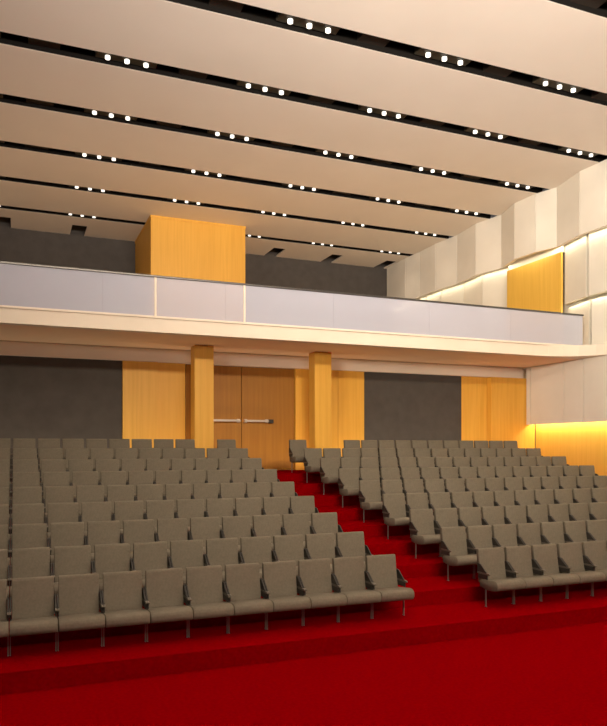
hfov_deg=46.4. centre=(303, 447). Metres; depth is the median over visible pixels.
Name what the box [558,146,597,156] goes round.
ceiling light
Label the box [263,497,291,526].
chair
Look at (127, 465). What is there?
chair
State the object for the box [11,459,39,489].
chair
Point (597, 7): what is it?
trim
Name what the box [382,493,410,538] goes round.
chair
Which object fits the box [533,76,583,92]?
ceiling light
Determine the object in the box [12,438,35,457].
chair
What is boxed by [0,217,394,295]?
wall
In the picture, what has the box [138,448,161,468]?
chair
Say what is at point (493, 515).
chair
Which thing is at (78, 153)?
ceiling light
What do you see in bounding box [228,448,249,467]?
chair
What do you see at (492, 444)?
chair
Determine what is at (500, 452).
chair
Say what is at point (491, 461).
chair
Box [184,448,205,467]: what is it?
chair
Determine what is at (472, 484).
chair
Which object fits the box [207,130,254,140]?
ceiling light
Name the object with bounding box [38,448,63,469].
chair
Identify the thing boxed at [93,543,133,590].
chair
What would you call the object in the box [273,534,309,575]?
chair
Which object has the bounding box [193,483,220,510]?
chair
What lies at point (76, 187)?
ceiling light
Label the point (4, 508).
chair
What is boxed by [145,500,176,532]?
chair
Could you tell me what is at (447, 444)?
chair
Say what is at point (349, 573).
chair
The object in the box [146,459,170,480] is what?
chair
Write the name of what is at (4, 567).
chair
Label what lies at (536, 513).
chair
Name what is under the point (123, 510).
chair
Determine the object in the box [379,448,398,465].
chair
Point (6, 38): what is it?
ceiling light track
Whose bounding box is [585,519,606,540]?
chair
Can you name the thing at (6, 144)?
trim
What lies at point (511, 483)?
chair
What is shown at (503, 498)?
chair
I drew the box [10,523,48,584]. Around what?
chair
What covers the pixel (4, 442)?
chair
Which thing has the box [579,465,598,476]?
chair
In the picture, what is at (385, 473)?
chair
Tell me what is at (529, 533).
chair
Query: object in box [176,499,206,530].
chair
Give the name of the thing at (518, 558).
chair
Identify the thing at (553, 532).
chair
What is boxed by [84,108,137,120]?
ceiling light
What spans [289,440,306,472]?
chair
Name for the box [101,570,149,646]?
chair
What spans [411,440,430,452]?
chair
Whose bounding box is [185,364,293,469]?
door
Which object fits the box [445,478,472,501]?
chair
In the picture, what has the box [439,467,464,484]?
chair
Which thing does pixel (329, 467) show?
chair
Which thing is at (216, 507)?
chair
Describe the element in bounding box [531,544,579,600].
chair
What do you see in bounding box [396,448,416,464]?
chair
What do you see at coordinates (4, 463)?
chair
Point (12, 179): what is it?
trim
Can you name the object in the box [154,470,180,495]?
chair
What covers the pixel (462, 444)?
chair
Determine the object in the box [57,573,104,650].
chair
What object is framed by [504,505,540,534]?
chair
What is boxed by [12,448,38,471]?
chair
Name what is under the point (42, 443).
chair
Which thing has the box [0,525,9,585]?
chair
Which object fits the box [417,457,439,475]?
chair
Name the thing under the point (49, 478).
chair
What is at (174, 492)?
chair
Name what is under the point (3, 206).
trim
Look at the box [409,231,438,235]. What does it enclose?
ceiling light
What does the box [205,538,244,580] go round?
chair
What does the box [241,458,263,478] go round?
chair
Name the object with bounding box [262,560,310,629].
chair
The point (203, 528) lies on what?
chair
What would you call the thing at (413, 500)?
chair
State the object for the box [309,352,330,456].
pillar
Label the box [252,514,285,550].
chair
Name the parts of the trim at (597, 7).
filler panel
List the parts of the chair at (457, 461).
backrest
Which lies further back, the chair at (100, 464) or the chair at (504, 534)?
the chair at (100, 464)
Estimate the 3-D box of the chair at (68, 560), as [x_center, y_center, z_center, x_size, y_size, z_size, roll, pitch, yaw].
[-3.204,1.842,9.872,0.545,0.891,0.586,0,0,-22]
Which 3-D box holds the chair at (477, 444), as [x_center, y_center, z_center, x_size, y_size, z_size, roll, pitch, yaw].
[5.537,0.218,21.455,0.545,0.891,0.586,0,0,-22]
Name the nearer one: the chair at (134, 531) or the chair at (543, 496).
the chair at (134, 531)
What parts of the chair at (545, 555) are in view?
backrest, seat, panel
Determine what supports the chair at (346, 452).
on the floor
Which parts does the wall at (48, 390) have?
charcoal panel, wood panel, wood panel, wood panel, wood panel, wood panel, charcoal panel, wood panel, wood panel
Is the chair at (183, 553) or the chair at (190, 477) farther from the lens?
the chair at (190, 477)
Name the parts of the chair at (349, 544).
backrest, panel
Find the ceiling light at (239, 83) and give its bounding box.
[236,80,291,95]
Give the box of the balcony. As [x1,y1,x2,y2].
[0,261,606,367]
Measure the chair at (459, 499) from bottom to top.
0.891 m
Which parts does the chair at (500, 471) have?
backrest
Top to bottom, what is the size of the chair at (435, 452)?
0.891 m
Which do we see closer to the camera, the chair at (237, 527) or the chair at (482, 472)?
the chair at (237, 527)
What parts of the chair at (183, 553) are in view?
seat, backrest, panel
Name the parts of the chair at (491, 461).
backrest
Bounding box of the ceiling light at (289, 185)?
[282,183,319,190]
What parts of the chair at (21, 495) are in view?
backrest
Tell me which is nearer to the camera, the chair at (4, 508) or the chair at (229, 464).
the chair at (4, 508)
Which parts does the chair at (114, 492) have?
backrest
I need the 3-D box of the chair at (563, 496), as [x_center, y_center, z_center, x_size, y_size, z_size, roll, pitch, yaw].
[6.013,1.378,15.924,0.545,0.891,0.586,0,0,-22]
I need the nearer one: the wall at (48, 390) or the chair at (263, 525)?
the chair at (263, 525)
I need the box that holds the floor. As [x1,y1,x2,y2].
[0,470,606,725]
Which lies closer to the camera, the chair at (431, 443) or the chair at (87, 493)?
the chair at (87, 493)
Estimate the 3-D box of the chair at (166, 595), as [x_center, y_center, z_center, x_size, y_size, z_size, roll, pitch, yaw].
[-1.784,2.074,9.307,0.545,0.891,0.586,0,0,-22]
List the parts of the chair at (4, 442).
backrest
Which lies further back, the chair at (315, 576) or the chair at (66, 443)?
the chair at (66, 443)
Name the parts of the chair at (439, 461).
backrest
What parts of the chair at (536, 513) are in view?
backrest, panel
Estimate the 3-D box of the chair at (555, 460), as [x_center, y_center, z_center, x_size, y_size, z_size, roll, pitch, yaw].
[7.357,0.682,19.908,0.545,0.891,0.586,0,0,-22]
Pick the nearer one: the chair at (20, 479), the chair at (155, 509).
the chair at (155, 509)
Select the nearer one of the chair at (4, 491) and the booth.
the chair at (4, 491)
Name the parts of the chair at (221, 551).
backrest, seat, panel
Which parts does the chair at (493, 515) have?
backrest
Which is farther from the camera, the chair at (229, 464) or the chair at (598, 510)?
the chair at (229, 464)
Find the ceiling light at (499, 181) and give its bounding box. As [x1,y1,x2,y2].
[498,180,533,188]
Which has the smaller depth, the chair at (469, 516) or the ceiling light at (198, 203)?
the chair at (469, 516)
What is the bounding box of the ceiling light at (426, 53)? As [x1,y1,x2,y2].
[414,47,471,65]
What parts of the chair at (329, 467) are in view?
seat, backrest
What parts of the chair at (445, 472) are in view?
backrest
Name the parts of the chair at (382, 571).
leg, backrest, seat, panel, leg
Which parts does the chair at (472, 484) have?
backrest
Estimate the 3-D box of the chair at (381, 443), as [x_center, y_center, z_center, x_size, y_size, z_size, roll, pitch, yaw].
[2.482,0.218,20.208,0.545,0.891,0.586,0,0,-22]
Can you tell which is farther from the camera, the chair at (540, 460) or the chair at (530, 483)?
the chair at (540, 460)
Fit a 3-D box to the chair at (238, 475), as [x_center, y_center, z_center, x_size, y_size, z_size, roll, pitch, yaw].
[-1.242,0.914,15.253,0.545,0.891,0.586,0,0,-22]
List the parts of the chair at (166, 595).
panel, backrest, seat, panel, leg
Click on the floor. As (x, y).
(452, 659)
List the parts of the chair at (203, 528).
backrest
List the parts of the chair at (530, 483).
backrest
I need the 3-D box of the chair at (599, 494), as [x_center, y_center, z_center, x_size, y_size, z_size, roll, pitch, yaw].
[7.031,1.378,16.340,0.545,0.891,0.586,0,0,-22]
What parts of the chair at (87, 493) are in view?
backrest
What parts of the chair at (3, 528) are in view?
backrest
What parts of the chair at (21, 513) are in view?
backrest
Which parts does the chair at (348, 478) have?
panel, backrest, seat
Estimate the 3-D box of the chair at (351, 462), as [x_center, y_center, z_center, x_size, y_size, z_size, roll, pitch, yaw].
[1.247,0.682,17.413,0.545,0.891,0.586,0,0,-22]
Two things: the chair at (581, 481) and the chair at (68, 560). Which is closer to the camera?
the chair at (68, 560)
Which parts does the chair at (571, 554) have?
backrest, seat, panel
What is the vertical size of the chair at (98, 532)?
0.891 m
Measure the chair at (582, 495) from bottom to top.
0.891 m
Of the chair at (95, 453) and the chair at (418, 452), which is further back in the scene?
the chair at (418, 452)
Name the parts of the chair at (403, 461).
backrest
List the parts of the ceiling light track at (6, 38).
filler panel, filler panel, filler panel, filler panel, filler panel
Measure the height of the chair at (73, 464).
0.891 m
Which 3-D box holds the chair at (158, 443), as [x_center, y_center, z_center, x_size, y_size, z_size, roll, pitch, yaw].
[-3.462,0.218,17.781,0.545,0.891,0.586,0,0,-22]
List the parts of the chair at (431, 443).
backrest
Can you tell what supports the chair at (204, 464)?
on the floor
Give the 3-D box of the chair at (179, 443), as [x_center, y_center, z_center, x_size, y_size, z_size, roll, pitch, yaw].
[-2.953,0.218,17.989,0.545,0.891,0.586,0,0,-22]
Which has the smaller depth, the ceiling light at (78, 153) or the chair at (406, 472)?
the chair at (406, 472)
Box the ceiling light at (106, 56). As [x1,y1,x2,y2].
[95,51,156,68]
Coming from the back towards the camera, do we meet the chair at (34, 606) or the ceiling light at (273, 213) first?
the ceiling light at (273, 213)
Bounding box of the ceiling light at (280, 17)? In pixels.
[276,12,339,34]
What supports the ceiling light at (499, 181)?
attached to the ceiling
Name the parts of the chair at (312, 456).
seat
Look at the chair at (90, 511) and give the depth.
12.22 m
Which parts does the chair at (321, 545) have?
backrest, panel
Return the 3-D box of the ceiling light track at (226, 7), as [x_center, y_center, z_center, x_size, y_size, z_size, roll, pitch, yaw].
[-0.664,-8.702,13.997,23.350,0.396,0.680,0,0,-22]
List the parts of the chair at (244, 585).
panel, leg, backrest, seat, panel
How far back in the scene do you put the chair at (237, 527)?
12.07 m
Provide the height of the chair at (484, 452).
0.891 m
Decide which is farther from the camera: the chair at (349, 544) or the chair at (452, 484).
the chair at (452, 484)
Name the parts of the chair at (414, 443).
backrest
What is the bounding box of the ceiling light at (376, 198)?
[369,196,403,202]
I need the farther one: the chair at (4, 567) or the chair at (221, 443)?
the chair at (221, 443)
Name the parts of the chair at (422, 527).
panel, backrest, seat, panel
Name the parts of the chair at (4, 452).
backrest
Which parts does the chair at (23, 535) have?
backrest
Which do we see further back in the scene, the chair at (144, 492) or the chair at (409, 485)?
the chair at (409, 485)
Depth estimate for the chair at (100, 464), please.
15.38 m
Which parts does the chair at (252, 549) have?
backrest, panel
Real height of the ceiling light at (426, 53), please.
0.233 m
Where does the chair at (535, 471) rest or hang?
on the floor
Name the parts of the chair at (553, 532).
panel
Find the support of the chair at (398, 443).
on the floor
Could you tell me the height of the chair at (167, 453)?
0.891 m
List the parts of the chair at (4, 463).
backrest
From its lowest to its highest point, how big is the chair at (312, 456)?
0.891 m
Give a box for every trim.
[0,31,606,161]
[0,93,546,192]
[0,140,490,218]
[0,177,448,238]
[0,205,411,255]
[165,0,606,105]
[548,0,606,17]
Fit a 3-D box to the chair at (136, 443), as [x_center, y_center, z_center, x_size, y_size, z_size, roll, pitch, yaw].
[-3.971,0.218,17.573,0.545,0.891,0.586,0,0,-22]
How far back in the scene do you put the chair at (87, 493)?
13.21 m
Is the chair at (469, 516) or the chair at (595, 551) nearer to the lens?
the chair at (595, 551)
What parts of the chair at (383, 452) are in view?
backrest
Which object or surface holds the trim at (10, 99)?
attached to the ceiling
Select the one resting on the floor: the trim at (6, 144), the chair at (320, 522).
the chair at (320, 522)
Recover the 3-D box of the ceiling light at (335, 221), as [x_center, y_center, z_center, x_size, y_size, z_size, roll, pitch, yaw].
[1.885,-8.621,26.951,1.320,0.233,0.340,0,0,-22]
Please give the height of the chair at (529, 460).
0.891 m
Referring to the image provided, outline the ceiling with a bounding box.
[0,0,606,268]
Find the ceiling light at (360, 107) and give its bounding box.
[358,105,406,118]
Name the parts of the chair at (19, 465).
backrest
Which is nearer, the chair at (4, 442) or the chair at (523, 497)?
the chair at (523, 497)
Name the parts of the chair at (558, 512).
panel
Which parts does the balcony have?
glass panel, post, glass panel, post, glass panel, handrail, glass panel, glass panel, glass panel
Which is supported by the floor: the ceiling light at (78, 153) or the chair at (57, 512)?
the chair at (57, 512)
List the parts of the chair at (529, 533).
backrest, panel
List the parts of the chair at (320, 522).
backrest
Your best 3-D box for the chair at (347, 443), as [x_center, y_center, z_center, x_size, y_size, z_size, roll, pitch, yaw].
[1.464,0.218,19.792,0.545,0.891,0.586,0,0,-22]
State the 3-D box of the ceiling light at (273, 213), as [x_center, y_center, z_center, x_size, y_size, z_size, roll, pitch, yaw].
[-1.078,-8.621,25.742,1.320,0.233,0.340,0,0,-22]
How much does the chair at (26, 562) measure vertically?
0.891 m
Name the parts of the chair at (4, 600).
backrest, seat, panel, leg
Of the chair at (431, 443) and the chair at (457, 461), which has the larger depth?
the chair at (431, 443)
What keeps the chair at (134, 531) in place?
on the floor
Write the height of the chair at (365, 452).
0.891 m
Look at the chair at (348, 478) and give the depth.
16.36 m
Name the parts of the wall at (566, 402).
panel, panel, panel, panel, panel, panel, panel, panel, panel, panel, panel, panel, stall panel, panel, stall panel, panel, stall panel, panel, panel, panel, stall panel, panel, panel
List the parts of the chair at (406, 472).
backrest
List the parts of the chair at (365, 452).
backrest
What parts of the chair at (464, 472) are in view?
backrest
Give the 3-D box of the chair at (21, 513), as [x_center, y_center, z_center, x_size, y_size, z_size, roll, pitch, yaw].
[-4.514,1.378,11.627,0.545,0.891,0.586,0,0,-22]
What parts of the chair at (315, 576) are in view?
panel, leg, backrest, seat, panel, leg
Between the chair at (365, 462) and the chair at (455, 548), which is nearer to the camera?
the chair at (455, 548)
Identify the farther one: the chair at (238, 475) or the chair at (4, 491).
the chair at (238, 475)
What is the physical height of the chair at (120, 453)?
0.891 m
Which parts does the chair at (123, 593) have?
panel, leg, backrest, seat, panel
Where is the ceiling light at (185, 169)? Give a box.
[184,168,225,176]
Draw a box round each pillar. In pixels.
[191,345,213,456]
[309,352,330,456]
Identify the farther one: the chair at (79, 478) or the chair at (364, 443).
the chair at (364, 443)
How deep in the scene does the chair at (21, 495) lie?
12.80 m
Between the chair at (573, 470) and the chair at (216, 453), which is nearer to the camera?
the chair at (216, 453)
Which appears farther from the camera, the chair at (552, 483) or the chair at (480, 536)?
the chair at (552, 483)
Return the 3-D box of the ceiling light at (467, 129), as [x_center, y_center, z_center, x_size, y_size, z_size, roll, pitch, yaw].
[5.019,-8.621,19.271,1.320,0.233,0.340,0,0,-22]
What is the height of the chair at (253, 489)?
0.891 m
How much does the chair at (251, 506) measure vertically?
0.891 m
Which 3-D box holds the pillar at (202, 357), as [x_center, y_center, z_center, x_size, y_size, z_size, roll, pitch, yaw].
[-2.766,-1.052,19.317,0.560,3.431,0.480,0,0,-22]
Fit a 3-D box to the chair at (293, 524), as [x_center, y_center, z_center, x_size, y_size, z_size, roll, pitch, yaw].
[-0.040,1.610,12.309,0.545,0.891,0.586,0,0,-22]
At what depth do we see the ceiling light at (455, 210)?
25.64 m
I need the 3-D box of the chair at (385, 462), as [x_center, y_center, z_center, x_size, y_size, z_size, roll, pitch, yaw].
[2.265,0.682,17.829,0.545,0.891,0.586,0,0,-22]
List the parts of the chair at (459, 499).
backrest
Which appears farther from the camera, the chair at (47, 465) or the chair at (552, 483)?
the chair at (552, 483)
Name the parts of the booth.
booth cornice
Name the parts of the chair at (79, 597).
panel, leg, backrest, seat, panel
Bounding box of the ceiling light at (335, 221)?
[335,221,366,225]
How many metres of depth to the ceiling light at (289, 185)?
23.23 m
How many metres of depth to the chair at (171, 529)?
11.66 m
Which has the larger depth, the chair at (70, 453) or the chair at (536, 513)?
the chair at (70, 453)
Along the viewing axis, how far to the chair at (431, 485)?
16.05 m
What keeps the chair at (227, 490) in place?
on the floor
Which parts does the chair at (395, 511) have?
panel, backrest, seat, panel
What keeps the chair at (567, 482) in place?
on the floor
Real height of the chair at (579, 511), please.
0.891 m
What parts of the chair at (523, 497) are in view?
backrest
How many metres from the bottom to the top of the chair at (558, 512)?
0.891 m
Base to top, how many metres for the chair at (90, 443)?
0.891 m
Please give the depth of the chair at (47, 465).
14.97 m
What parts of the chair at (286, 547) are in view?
backrest, panel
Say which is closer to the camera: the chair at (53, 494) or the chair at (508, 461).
the chair at (53, 494)
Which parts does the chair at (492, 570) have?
panel, leg, backrest, seat, panel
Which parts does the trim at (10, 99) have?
filler panel, filler panel, filler panel, filler panel, filler panel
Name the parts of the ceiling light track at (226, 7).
filler panel, filler panel, filler panel, filler panel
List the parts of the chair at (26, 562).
panel, backrest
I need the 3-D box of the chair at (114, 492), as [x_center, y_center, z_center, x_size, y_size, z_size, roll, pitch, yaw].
[-3.387,1.146,13.232,0.545,0.891,0.586,0,0,-22]
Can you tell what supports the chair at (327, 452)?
on the floor
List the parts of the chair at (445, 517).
backrest, panel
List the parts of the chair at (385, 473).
backrest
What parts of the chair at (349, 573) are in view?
leg, backrest, seat, panel, leg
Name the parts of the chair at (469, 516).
backrest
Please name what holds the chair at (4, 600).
on the floor
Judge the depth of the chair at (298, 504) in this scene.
13.69 m
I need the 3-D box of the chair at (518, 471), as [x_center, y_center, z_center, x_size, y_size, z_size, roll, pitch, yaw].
[5.721,0.914,18.095,0.545,0.891,0.586,0,0,-22]
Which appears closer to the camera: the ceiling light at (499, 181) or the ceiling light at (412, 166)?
the ceiling light at (412, 166)
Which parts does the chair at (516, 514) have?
backrest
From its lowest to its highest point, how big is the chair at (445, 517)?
0.891 m
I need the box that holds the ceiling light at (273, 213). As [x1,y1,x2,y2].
[255,210,288,215]
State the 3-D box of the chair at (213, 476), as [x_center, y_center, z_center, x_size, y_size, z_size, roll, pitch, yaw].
[-1.751,0.914,15.045,0.545,0.891,0.586,0,0,-22]
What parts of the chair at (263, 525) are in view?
backrest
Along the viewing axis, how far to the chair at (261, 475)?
15.65 m
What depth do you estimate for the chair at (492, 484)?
16.68 m
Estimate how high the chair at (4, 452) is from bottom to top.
0.891 m
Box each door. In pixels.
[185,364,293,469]
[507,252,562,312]
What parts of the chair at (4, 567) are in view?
backrest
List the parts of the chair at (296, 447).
seat, backrest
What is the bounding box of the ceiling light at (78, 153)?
[75,152,121,160]
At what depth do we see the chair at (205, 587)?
9.64 m
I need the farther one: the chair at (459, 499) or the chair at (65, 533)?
the chair at (459, 499)
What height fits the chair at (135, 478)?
0.891 m
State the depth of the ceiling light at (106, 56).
15.63 m
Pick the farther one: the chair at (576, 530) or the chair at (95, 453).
the chair at (95, 453)
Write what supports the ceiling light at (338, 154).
attached to the ceiling
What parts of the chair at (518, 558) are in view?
backrest, seat, panel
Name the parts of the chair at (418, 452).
backrest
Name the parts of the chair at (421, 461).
backrest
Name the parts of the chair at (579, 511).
panel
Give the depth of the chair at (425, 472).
17.24 m
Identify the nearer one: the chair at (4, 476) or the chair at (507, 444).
the chair at (4, 476)
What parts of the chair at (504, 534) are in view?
backrest, panel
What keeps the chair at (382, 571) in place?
on the floor
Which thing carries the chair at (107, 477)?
on the floor
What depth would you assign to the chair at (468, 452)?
20.25 m
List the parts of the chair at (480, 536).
backrest, panel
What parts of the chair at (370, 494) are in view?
panel, backrest, seat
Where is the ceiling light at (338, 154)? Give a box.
[315,148,358,158]
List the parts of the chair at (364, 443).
backrest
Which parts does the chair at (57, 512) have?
backrest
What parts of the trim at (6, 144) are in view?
filler panel, filler panel, filler panel, filler panel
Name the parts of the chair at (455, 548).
panel, leg, backrest, seat, panel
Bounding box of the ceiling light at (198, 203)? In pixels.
[167,198,203,204]
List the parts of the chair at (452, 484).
backrest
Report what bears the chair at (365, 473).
on the floor
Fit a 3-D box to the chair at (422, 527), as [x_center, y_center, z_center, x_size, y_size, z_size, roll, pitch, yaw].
[2.340,1.610,13.280,0.545,0.891,0.586,0,0,-22]
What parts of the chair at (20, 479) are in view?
backrest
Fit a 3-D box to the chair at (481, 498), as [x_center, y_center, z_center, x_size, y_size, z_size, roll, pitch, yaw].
[3.976,1.378,15.093,0.545,0.891,0.586,0,0,-22]
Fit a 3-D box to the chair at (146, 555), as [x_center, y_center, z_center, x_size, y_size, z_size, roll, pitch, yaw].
[-2.185,1.842,10.288,0.545,0.891,0.586,0,0,-22]
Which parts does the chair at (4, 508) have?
backrest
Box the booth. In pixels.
[135,215,245,282]
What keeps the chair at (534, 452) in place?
on the floor
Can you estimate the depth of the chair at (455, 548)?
12.43 m
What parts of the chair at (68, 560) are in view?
seat, backrest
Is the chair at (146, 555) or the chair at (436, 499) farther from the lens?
the chair at (436, 499)
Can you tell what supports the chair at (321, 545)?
on the floor
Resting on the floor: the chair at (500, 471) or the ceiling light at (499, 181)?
the chair at (500, 471)
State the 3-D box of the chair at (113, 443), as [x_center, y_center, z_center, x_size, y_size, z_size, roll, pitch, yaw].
[-4.480,0.218,17.366,0.545,0.891,0.586,0,0,-22]
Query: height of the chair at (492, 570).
0.891 m
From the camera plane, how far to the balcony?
18.39 m
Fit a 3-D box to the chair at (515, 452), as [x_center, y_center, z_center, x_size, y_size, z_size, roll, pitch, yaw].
[6.447,0.450,20.681,0.545,0.891,0.586,0,0,-22]
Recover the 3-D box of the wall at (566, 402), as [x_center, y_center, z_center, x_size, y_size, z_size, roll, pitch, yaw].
[10.857,-2.920,17.285,1.031,11.760,35.800,0,0,-22]
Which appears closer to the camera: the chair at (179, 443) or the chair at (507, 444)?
the chair at (179, 443)
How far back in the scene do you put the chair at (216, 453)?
17.40 m
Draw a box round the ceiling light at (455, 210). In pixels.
[449,208,480,214]
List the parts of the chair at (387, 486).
backrest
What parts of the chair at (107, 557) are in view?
seat, backrest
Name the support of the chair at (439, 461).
on the floor
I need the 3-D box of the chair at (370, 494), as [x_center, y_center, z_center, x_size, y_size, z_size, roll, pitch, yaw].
[1.538,1.146,15.243,0.545,0.891,0.586,0,0,-22]
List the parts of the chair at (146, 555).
seat, backrest, panel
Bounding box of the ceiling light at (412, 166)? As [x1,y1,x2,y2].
[411,165,450,174]
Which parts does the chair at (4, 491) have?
backrest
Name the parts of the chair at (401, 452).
backrest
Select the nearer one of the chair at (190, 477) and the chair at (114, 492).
the chair at (114, 492)
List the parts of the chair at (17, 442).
backrest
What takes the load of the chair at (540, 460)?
on the floor
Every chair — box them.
[0,438,11,462]
[0,448,10,469]
[0,459,10,483]
[0,472,10,504]
[0,487,10,537]
[0,504,9,557]
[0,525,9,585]
[0,549,9,596]
[0,579,8,655]
[9,576,57,655]
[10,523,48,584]
[10,547,52,599]
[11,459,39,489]
[11,472,40,503]
[11,486,43,517]
[11,503,45,538]
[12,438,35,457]
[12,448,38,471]
[37,438,59,457]
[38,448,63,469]
[40,459,66,485]
[42,471,70,501]
[44,486,74,518]
[46,502,80,539]
[49,522,86,562]
[52,545,93,595]
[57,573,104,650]
[62,439,83,457]
[64,448,88,469]
[67,459,93,485]
[71,471,99,497]
[75,485,105,520]
[80,501,113,535]
[86,439,106,457]
[86,520,122,560]
[89,448,113,468]
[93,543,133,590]
[94,459,119,482]
[100,471,127,496]
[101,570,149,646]
[106,485,135,519]
[109,439,129,457]
[113,501,145,534]
[114,448,137,468]
[120,459,145,481]
[122,519,157,558]
[127,471,154,496]
[132,439,151,457]
[132,541,171,586]
[136,484,164,515]
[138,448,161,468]
[144,568,192,641]
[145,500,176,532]
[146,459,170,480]
[154,439,173,456]
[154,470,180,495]
[156,518,191,555]
[161,448,183,467]
[164,484,192,511]
[169,539,208,583]
[170,458,194,480]
[175,439,194,456]
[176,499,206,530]
[181,470,206,494]
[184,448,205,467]
[185,565,233,637]
[189,517,223,553]
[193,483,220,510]
[195,458,218,479]
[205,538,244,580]
[206,448,227,467]
[206,470,231,493]
[206,498,236,529]
[217,439,235,456]
[218,458,240,479]
[219,482,246,509]
[222,516,254,551]
[224,563,272,633]
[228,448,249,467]
[231,469,255,493]
[235,497,264,527]
[240,536,276,578]
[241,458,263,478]
[246,482,272,508]
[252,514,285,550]
[255,469,279,492]
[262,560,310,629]
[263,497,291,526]
[271,482,297,507]
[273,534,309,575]
[282,513,314,547]
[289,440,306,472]
[290,496,318,525]
[298,558,346,625]
[303,448,323,472]
[305,533,341,573]
[311,512,342,545]
[320,458,341,494]
[323,448,342,466]
[332,556,380,621]
[336,531,371,570]
[338,468,361,507]
[340,457,361,477]
[342,448,360,465]
[344,440,360,455]
[359,468,382,489]
[359,480,383,521]
[360,457,380,476]
[361,440,378,455]
[361,448,379,465]
[365,554,413,618]
[378,440,396,455]
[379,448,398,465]
[379,457,400,476]
[380,468,402,488]
[381,479,405,503]
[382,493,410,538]
[395,440,413,454]
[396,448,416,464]
[398,457,420,476]
[400,467,423,485]
[403,479,428,502]
[406,493,433,519]
[409,509,440,558]
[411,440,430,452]
[414,448,434,462]
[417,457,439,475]
[420,467,444,487]
[424,479,450,500]
[427,440,447,455]
[428,492,457,516]
[431,448,452,464]
[434,508,466,556]
[435,457,458,475]
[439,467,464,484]
[440,526,476,580]
[443,440,458,451]
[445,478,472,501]
[448,448,465,460]
[451,491,481,517]
[453,457,476,473]
[458,467,484,486]
[458,507,491,534]
[459,440,473,450]
[464,448,481,459]
[465,478,493,500]
[466,525,504,578]
[470,457,488,472]
[472,491,498,508]
[474,441,488,449]
[476,547,525,606]
[477,466,497,484]
[480,448,497,459]
[481,506,516,535]
[484,478,507,497]
[487,457,512,474]
[489,441,502,452]
[492,524,531,558]
[493,490,518,510]
[495,466,522,485]
[496,448,512,463]
[503,441,517,448]
[503,457,521,472]
[504,477,526,493]
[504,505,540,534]
[504,545,552,603]
[511,448,526,459]
[512,466,532,483]
[514,490,547,512]
[516,523,557,556]
[520,456,537,471]
[522,477,553,496]
[526,448,540,460]
[526,504,563,531]
[529,466,549,481]
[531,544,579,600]
[534,489,558,504]
[535,456,553,472]
[540,476,562,495]
[540,521,572,546]
[546,466,565,482]
[547,504,575,522]
[551,456,569,467]
[553,489,577,503]
[557,542,605,598]
[558,476,579,488]
[563,465,582,477]
[563,520,595,543]
[568,503,595,520]
[572,488,596,502]
[576,476,597,489]
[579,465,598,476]
[582,540,606,595]
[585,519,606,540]
[588,502,606,519]
[591,488,606,501]
[593,475,606,487]
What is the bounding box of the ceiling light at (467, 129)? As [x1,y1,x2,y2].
[464,127,507,138]
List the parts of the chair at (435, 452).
backrest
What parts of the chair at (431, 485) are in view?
backrest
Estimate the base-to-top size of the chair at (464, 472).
0.891 m
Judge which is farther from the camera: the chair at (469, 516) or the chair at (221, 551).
the chair at (469, 516)
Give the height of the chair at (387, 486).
0.891 m
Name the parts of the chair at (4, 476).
backrest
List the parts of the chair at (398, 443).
backrest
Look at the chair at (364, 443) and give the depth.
20.20 m
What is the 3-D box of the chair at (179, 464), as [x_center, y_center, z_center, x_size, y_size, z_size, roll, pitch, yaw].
[-2.660,0.682,15.819,0.545,0.891,0.586,0,0,-22]
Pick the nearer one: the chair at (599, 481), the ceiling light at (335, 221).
the chair at (599, 481)
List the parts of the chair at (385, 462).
backrest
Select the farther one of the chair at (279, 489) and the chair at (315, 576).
the chair at (279, 489)
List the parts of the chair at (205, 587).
panel, leg, backrest, seat, panel, leg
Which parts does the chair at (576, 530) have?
panel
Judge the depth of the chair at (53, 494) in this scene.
13.00 m
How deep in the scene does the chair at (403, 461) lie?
18.23 m
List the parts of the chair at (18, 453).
backrest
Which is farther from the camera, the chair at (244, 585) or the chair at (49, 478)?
the chair at (49, 478)
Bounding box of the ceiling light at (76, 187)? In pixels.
[69,185,109,191]
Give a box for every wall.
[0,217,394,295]
[0,341,534,473]
[387,159,606,475]
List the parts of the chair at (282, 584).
panel, leg, backrest, seat, panel, leg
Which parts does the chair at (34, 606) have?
backrest, seat, panel, leg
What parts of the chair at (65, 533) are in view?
seat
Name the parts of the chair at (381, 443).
backrest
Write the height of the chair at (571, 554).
0.891 m
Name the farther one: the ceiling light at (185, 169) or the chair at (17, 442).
the ceiling light at (185, 169)
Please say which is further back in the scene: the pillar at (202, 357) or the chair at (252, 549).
the pillar at (202, 357)
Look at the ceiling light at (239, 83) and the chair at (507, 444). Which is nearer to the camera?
the ceiling light at (239, 83)
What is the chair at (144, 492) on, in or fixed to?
on the floor
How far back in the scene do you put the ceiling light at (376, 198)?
24.45 m
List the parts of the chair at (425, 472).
backrest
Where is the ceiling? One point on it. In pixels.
(546, 39)
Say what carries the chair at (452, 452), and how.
on the floor
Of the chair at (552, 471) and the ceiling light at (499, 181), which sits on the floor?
the chair at (552, 471)
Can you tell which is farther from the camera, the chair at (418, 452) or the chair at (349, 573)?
the chair at (418, 452)
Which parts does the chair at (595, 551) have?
backrest, seat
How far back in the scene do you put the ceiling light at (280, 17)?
14.31 m

